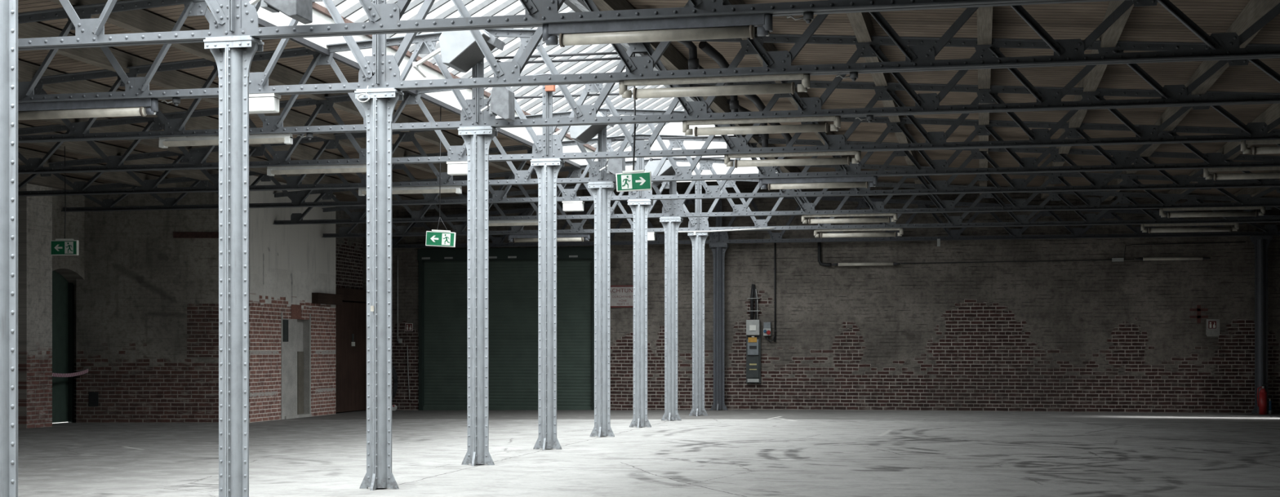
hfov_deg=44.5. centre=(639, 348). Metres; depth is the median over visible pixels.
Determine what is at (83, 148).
purlin
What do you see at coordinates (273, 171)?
diffuser
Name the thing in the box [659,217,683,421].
steel column
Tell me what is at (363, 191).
diffuser
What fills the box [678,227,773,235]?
lamp
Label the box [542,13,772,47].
lamp
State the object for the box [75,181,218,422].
wall
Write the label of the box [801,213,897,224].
lamp
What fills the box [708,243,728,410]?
steel column
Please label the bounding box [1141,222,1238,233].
lamp
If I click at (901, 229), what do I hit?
lamp
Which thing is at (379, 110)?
steel column
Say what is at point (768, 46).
purlin
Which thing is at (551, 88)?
box
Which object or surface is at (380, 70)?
roof truss
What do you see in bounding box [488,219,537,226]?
lamp
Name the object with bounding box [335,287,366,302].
header beam
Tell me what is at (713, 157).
conduit
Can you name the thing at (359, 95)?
coil
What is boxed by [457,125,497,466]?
steel column
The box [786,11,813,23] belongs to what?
junction box
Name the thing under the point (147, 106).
lamp
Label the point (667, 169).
skylight
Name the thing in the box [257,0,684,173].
window
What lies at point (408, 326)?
sign
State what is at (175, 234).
lintel
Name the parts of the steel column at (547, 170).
cap plate, cap plate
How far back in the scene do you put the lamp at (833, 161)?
18.98 m
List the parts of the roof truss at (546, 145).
gusset plate, gusset plate, gusset plate, gusset plate, gusset plate, gusset plate, gusset plate, gusset plate, gusset plate, post, gusset plate, gusset plate, gusset plate, gusset plate, gusset plate, gusset plate, gusset plate, gusset plate, gusset plate, gusset plate, gusset plate, gusset plate, gusset plate, gusset plate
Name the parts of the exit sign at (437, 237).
rail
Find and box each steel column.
[0,0,17,496]
[203,35,263,496]
[354,87,404,490]
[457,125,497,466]
[530,158,564,450]
[587,181,616,437]
[626,199,653,427]
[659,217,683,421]
[687,232,709,416]
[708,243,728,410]
[1249,235,1272,413]
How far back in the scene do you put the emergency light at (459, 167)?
19.86 m
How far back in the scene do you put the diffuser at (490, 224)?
28.48 m
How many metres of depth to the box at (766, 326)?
32.47 m
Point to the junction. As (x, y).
(1113, 260)
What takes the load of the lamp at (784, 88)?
hanging from the roof truss at (380, 70)
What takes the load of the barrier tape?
attached to the wall at (72, 268)
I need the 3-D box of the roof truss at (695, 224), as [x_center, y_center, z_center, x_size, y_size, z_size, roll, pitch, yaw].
[2.816,-2.772,29.502,18.820,1.068,0.150,0,0,12]
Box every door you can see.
[52,271,74,422]
[280,304,311,419]
[335,302,366,412]
[417,246,594,410]
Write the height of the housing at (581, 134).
0.444 m
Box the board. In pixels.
[1205,319,1219,336]
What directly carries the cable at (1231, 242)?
attached to the wall at (1090, 335)
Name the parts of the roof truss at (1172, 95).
gusset plate, gusset plate, gusset plate, gusset plate, gusset plate, gusset plate, gusset plate, gusset plate, post, gusset plate, gusset plate, gusset plate, gusset plate, gusset plate, gusset plate, gusset plate, gusset plate, gusset plate, gusset plate, gusset plate, gusset plate, gusset plate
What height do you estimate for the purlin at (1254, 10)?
0.210 m
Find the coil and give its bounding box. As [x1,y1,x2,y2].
[356,85,369,102]
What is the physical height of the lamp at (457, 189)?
0.116 m
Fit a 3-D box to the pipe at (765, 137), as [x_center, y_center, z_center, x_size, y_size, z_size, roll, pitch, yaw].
[1.712,-3.165,22.334,0.206,0.613,1.551,0,0,42]
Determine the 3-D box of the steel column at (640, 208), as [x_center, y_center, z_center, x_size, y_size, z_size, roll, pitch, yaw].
[0.006,-0.573,25.540,0.390,3.711,0.370,0,0,12]
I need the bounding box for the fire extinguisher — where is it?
[1257,382,1269,414]
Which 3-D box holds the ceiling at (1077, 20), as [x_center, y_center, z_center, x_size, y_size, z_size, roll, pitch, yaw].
[4.705,-3.288,14.719,10.140,0.779,35.000,0,0,12]
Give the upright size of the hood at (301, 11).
0.458 m
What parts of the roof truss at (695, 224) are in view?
gusset plate, gusset plate, gusset plate, gusset plate, gusset plate, gusset plate, gusset plate, post, gusset plate, gusset plate, gusset plate, gusset plate, gusset plate, gusset plate, gusset plate, gusset plate, gusset plate, gusset plate, gusset plate, gusset plate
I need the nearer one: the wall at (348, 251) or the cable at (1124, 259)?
the cable at (1124, 259)
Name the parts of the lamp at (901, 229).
mounting rail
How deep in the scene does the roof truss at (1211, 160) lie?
22.30 m
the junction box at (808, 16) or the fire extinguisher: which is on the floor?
the fire extinguisher
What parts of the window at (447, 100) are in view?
sill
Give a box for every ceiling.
[17,0,589,201]
[626,0,1279,196]
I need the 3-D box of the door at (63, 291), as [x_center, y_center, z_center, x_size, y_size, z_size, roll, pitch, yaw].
[-10.571,-0.128,27.891,0.130,2.950,1.780,0,0,12]
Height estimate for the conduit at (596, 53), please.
0.040 m
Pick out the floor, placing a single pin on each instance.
(721, 453)
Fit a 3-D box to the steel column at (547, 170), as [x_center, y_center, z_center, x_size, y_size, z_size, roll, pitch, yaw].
[-1.162,-0.557,19.674,0.390,3.643,0.370,0,0,12]
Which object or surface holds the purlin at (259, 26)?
on the roof truss at (546, 145)
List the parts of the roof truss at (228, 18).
gusset plate, post, gusset plate, gusset plate, gusset plate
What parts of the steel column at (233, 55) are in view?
cap plate, cap plate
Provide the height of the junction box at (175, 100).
0.076 m
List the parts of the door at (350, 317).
handle plate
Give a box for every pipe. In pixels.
[396,255,398,341]
[676,40,733,84]
[697,64,765,112]
[727,98,791,147]
[773,243,776,342]
[817,242,831,266]
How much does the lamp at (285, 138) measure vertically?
0.116 m
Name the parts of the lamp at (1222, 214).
mounting rail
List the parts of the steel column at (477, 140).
cap plate, cap plate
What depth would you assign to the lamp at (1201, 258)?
30.74 m
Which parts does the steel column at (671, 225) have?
cap plate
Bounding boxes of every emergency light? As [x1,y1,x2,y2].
[248,93,280,114]
[446,160,466,175]
[562,200,584,211]
[647,231,655,240]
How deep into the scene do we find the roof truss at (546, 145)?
19.21 m
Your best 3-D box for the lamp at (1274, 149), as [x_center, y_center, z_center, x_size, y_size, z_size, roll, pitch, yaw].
[7.689,-2.295,17.741,1.662,0.168,0.104,0,0,12]
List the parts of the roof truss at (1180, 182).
gusset plate, gusset plate, gusset plate, gusset plate, gusset plate, gusset plate, gusset plate, gusset plate, gusset plate, gusset plate, gusset plate, post, gusset plate, gusset plate, gusset plate, gusset plate, gusset plate, gusset plate, gusset plate, gusset plate, gusset plate, gusset plate, gusset plate, gusset plate, gusset plate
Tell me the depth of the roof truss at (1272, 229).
31.75 m
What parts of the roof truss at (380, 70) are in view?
gusset plate, gusset plate, gusset plate, gusset plate, gusset plate, post, gusset plate, gusset plate, gusset plate, gusset plate, gusset plate, gusset plate, gusset plate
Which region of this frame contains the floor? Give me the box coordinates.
[17,409,1279,496]
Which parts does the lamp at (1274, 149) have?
mounting rail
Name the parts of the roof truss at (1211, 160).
gusset plate, gusset plate, gusset plate, gusset plate, gusset plate, gusset plate, gusset plate, gusset plate, gusset plate, gusset plate, gusset plate, gusset plate, post, gusset plate, gusset plate, gusset plate, gusset plate, gusset plate, gusset plate, gusset plate, gusset plate, gusset plate, gusset plate, gusset plate, gusset plate, gusset plate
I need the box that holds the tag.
[937,239,940,246]
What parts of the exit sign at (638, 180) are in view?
rail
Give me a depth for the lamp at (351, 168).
20.30 m
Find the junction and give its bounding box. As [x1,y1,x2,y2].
[1111,257,1124,262]
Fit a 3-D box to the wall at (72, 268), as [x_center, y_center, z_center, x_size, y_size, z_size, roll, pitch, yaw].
[-13.122,-1.253,15.387,0.360,5.200,27.900,0,0,12]
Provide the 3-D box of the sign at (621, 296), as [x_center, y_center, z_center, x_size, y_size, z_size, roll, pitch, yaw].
[-0.365,-1.108,33.216,0.760,0.470,0.018,0,0,12]
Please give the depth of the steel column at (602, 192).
22.63 m
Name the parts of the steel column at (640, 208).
cap plate, cap plate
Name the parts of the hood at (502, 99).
plate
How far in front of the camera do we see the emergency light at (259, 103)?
14.28 m
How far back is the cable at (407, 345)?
34.22 m
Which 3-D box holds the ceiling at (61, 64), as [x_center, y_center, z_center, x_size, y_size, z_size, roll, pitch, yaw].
[-8.640,-3.288,17.633,10.140,0.779,35.000,0,0,12]
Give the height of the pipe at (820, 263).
0.495 m
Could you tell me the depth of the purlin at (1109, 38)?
17.07 m
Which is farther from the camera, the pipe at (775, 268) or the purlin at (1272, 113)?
the pipe at (775, 268)
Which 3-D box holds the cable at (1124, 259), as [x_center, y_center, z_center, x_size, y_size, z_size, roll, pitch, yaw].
[7.554,-1.753,31.466,4.560,0.047,0.017,0,0,12]
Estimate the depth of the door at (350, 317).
33.26 m
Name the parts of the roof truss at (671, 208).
gusset plate, gusset plate, gusset plate, gusset plate, gusset plate, post, gusset plate, gusset plate, gusset plate, gusset plate, gusset plate, gusset plate, gusset plate, gusset plate, gusset plate, gusset plate, gusset plate, gusset plate, gusset plate, gusset plate, gusset plate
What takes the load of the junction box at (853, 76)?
attached to the roof truss at (380, 70)
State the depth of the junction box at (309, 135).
17.39 m
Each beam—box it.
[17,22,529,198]
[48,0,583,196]
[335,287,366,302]
[564,0,688,101]
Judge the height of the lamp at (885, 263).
0.066 m
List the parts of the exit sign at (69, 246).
rail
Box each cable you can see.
[407,345,409,399]
[901,258,1133,263]
[1123,241,1245,257]
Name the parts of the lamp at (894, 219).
mounting rail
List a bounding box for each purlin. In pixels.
[17,59,466,205]
[17,124,218,182]
[17,147,176,187]
[17,173,106,195]
[40,117,423,210]
[258,26,589,173]
[592,0,808,189]
[728,0,851,162]
[846,12,925,183]
[977,6,992,195]
[1040,0,1133,199]
[1102,0,1279,201]
[1167,103,1279,202]
[1231,169,1279,202]
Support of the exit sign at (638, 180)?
hanging from the purlin at (671, 59)
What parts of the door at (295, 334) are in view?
sill, panel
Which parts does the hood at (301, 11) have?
support arm, plate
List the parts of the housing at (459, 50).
support arm, support arm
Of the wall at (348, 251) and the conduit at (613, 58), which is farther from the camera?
the wall at (348, 251)
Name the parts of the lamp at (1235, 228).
mounting rail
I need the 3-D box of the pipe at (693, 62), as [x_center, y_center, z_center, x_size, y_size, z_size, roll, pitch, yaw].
[0.499,-3.155,16.642,0.206,0.613,1.551,0,0,42]
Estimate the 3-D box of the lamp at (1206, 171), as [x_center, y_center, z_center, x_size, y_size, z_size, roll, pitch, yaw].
[8.344,-2.325,20.741,1.662,0.168,0.104,0,0,12]
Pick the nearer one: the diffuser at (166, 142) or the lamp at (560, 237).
the diffuser at (166, 142)
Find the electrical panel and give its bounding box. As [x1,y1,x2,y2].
[746,284,760,383]
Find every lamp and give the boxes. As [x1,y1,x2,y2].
[17,97,158,119]
[158,133,293,148]
[266,164,366,176]
[358,185,462,195]
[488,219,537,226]
[507,233,590,243]
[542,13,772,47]
[618,73,809,99]
[682,115,840,137]
[724,151,860,168]
[759,176,877,190]
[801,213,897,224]
[813,227,903,238]
[831,262,900,266]
[1135,256,1210,260]
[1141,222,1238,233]
[1159,206,1265,218]
[1203,166,1279,180]
[1240,139,1279,155]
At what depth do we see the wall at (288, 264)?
29.89 m
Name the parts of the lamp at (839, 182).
mounting rail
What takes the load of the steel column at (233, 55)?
on the floor
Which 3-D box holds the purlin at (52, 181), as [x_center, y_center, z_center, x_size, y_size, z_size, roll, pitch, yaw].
[-12.657,-2.876,15.034,0.140,0.210,27.388,0,0,12]
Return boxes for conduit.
[494,48,653,59]
[497,54,649,63]
[514,92,632,98]
[611,133,761,141]
[649,156,778,160]
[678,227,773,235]
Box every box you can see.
[161,97,180,106]
[297,132,312,139]
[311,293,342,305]
[545,84,555,92]
[763,322,774,342]
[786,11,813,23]
[835,71,857,81]
[855,115,873,123]
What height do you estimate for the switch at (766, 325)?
0.130 m
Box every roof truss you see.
[17,0,1128,50]
[17,0,1279,102]
[17,28,1279,142]
[17,73,1279,174]
[17,107,1279,196]
[61,133,1279,212]
[272,156,1279,225]
[321,179,1279,237]
[391,192,1279,248]
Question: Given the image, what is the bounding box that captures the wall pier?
[17,182,52,428]
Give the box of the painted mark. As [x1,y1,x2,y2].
[1189,305,1208,323]
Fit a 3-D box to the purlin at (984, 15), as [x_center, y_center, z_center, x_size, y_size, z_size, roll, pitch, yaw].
[3.298,-3.178,14.975,0.140,0.210,34.080,0,0,12]
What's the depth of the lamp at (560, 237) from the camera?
30.43 m
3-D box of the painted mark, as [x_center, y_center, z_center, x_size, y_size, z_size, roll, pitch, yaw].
[10.980,-0.678,30.748,0.340,0.360,0.006,0,0,12]
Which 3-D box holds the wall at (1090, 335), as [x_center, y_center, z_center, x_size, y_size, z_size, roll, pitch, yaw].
[3.407,-1.238,32.582,19.700,5.400,0.350,0,0,12]
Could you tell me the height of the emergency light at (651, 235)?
0.166 m
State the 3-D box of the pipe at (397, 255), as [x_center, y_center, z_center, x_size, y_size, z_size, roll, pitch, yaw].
[-5.305,-1.098,34.264,0.028,1.880,0.028,0,0,35]
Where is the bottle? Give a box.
[1258,388,1266,414]
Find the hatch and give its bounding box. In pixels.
[88,391,98,406]
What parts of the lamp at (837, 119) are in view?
mounting rail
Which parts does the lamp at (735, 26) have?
mounting rail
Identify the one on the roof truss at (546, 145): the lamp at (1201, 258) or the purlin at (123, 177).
the purlin at (123, 177)
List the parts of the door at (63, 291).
frame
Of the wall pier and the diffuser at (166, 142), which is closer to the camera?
the diffuser at (166, 142)
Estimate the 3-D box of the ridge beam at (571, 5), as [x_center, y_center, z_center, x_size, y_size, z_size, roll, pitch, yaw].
[-1.775,-4.676,17.055,0.100,0.160,27.200,0,0,12]
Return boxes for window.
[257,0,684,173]
[569,0,768,159]
[615,122,759,182]
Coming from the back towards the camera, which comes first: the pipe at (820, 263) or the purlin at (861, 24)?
the pipe at (820, 263)
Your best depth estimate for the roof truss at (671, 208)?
27.21 m
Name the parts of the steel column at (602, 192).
cap plate, cap plate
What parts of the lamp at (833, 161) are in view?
mounting rail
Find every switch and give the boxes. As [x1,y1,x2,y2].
[398,338,402,343]
[763,322,771,328]
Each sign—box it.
[50,146,78,255]
[404,323,413,331]
[425,106,455,247]
[610,284,633,307]
[615,53,652,191]
[1207,320,1217,328]
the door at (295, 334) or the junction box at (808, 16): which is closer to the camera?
the junction box at (808, 16)
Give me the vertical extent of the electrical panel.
2.064 m
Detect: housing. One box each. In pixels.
[412,29,505,77]
[552,111,613,143]
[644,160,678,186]
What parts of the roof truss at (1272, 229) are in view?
gusset plate, gusset plate, gusset plate, gusset plate, gusset plate, post, gusset plate, gusset plate, gusset plate, gusset plate, gusset plate, gusset plate, gusset plate, gusset plate, gusset plate, gusset plate, gusset plate, gusset plate, gusset plate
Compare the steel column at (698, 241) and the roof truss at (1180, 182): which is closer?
the roof truss at (1180, 182)
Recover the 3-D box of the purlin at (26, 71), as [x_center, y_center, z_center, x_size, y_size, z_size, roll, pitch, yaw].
[-7.254,-3.178,17.279,0.140,0.210,34.080,0,0,12]
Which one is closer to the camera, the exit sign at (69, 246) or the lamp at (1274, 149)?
the lamp at (1274, 149)
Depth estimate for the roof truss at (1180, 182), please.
25.21 m
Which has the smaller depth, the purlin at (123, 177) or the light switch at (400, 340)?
the purlin at (123, 177)
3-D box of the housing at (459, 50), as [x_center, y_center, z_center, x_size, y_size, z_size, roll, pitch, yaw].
[-1.964,-3.186,16.720,0.945,0.444,0.624,0,0,12]
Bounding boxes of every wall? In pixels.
[52,187,84,422]
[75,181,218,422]
[248,175,335,422]
[335,200,362,302]
[362,181,1279,413]
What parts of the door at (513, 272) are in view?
guide rail, guide rail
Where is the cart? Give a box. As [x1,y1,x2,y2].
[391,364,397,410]
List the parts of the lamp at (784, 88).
mounting rail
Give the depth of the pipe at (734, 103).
19.53 m
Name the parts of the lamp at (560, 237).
mounting rail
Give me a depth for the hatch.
28.42 m
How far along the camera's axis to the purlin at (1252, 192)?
28.21 m
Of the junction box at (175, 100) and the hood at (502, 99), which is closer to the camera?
the junction box at (175, 100)
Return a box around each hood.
[248,0,312,24]
[480,87,515,122]
[600,158,625,175]
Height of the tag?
0.150 m
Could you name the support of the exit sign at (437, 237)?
hanging from the purlin at (259, 26)
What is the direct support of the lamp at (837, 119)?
hanging from the roof truss at (1172, 95)
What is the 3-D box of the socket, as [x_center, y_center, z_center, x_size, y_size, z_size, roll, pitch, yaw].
[2.645,-0.343,32.518,0.160,0.150,0.100,0,0,12]
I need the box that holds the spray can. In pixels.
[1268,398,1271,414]
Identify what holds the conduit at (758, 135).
attached to the roof truss at (1211, 160)
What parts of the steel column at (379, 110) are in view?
cap plate, cap plate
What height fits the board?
0.340 m
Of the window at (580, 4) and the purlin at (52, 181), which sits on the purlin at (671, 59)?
the window at (580, 4)
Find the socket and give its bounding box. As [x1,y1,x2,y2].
[763,328,771,335]
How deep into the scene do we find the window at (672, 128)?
30.35 m
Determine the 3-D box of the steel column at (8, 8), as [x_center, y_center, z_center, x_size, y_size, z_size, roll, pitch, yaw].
[-3.602,-0.538,8.784,0.390,3.600,0.370,0,0,12]
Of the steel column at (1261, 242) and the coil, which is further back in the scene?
the steel column at (1261, 242)
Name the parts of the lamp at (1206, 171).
mounting rail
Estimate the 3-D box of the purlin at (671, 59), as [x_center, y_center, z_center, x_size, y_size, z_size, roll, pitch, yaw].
[-0.220,-3.405,15.743,0.140,0.210,34.080,0,0,12]
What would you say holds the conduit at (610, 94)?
attached to the roof truss at (546, 145)
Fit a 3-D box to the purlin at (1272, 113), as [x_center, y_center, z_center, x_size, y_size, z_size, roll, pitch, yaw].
[6.815,-2.951,14.207,0.140,0.210,34.080,0,0,12]
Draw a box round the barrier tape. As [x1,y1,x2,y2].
[52,368,88,377]
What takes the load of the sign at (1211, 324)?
attached to the board
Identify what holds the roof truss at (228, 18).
on the steel column at (233, 55)
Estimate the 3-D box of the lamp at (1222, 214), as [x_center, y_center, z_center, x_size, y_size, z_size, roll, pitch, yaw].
[9.477,-2.255,25.929,1.662,0.168,0.104,0,0,12]
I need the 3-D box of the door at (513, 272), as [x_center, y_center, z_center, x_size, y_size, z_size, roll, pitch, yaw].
[-2.867,-0.410,33.850,4.020,3.520,0.250,0,0,12]
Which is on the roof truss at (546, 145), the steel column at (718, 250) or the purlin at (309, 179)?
the purlin at (309, 179)
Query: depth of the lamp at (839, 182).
21.98 m
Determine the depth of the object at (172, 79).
18.76 m
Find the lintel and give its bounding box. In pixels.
[173,231,218,238]
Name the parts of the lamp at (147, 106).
mounting rail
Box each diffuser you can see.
[162,137,284,146]
[271,168,366,174]
[361,189,456,195]
[488,222,537,226]

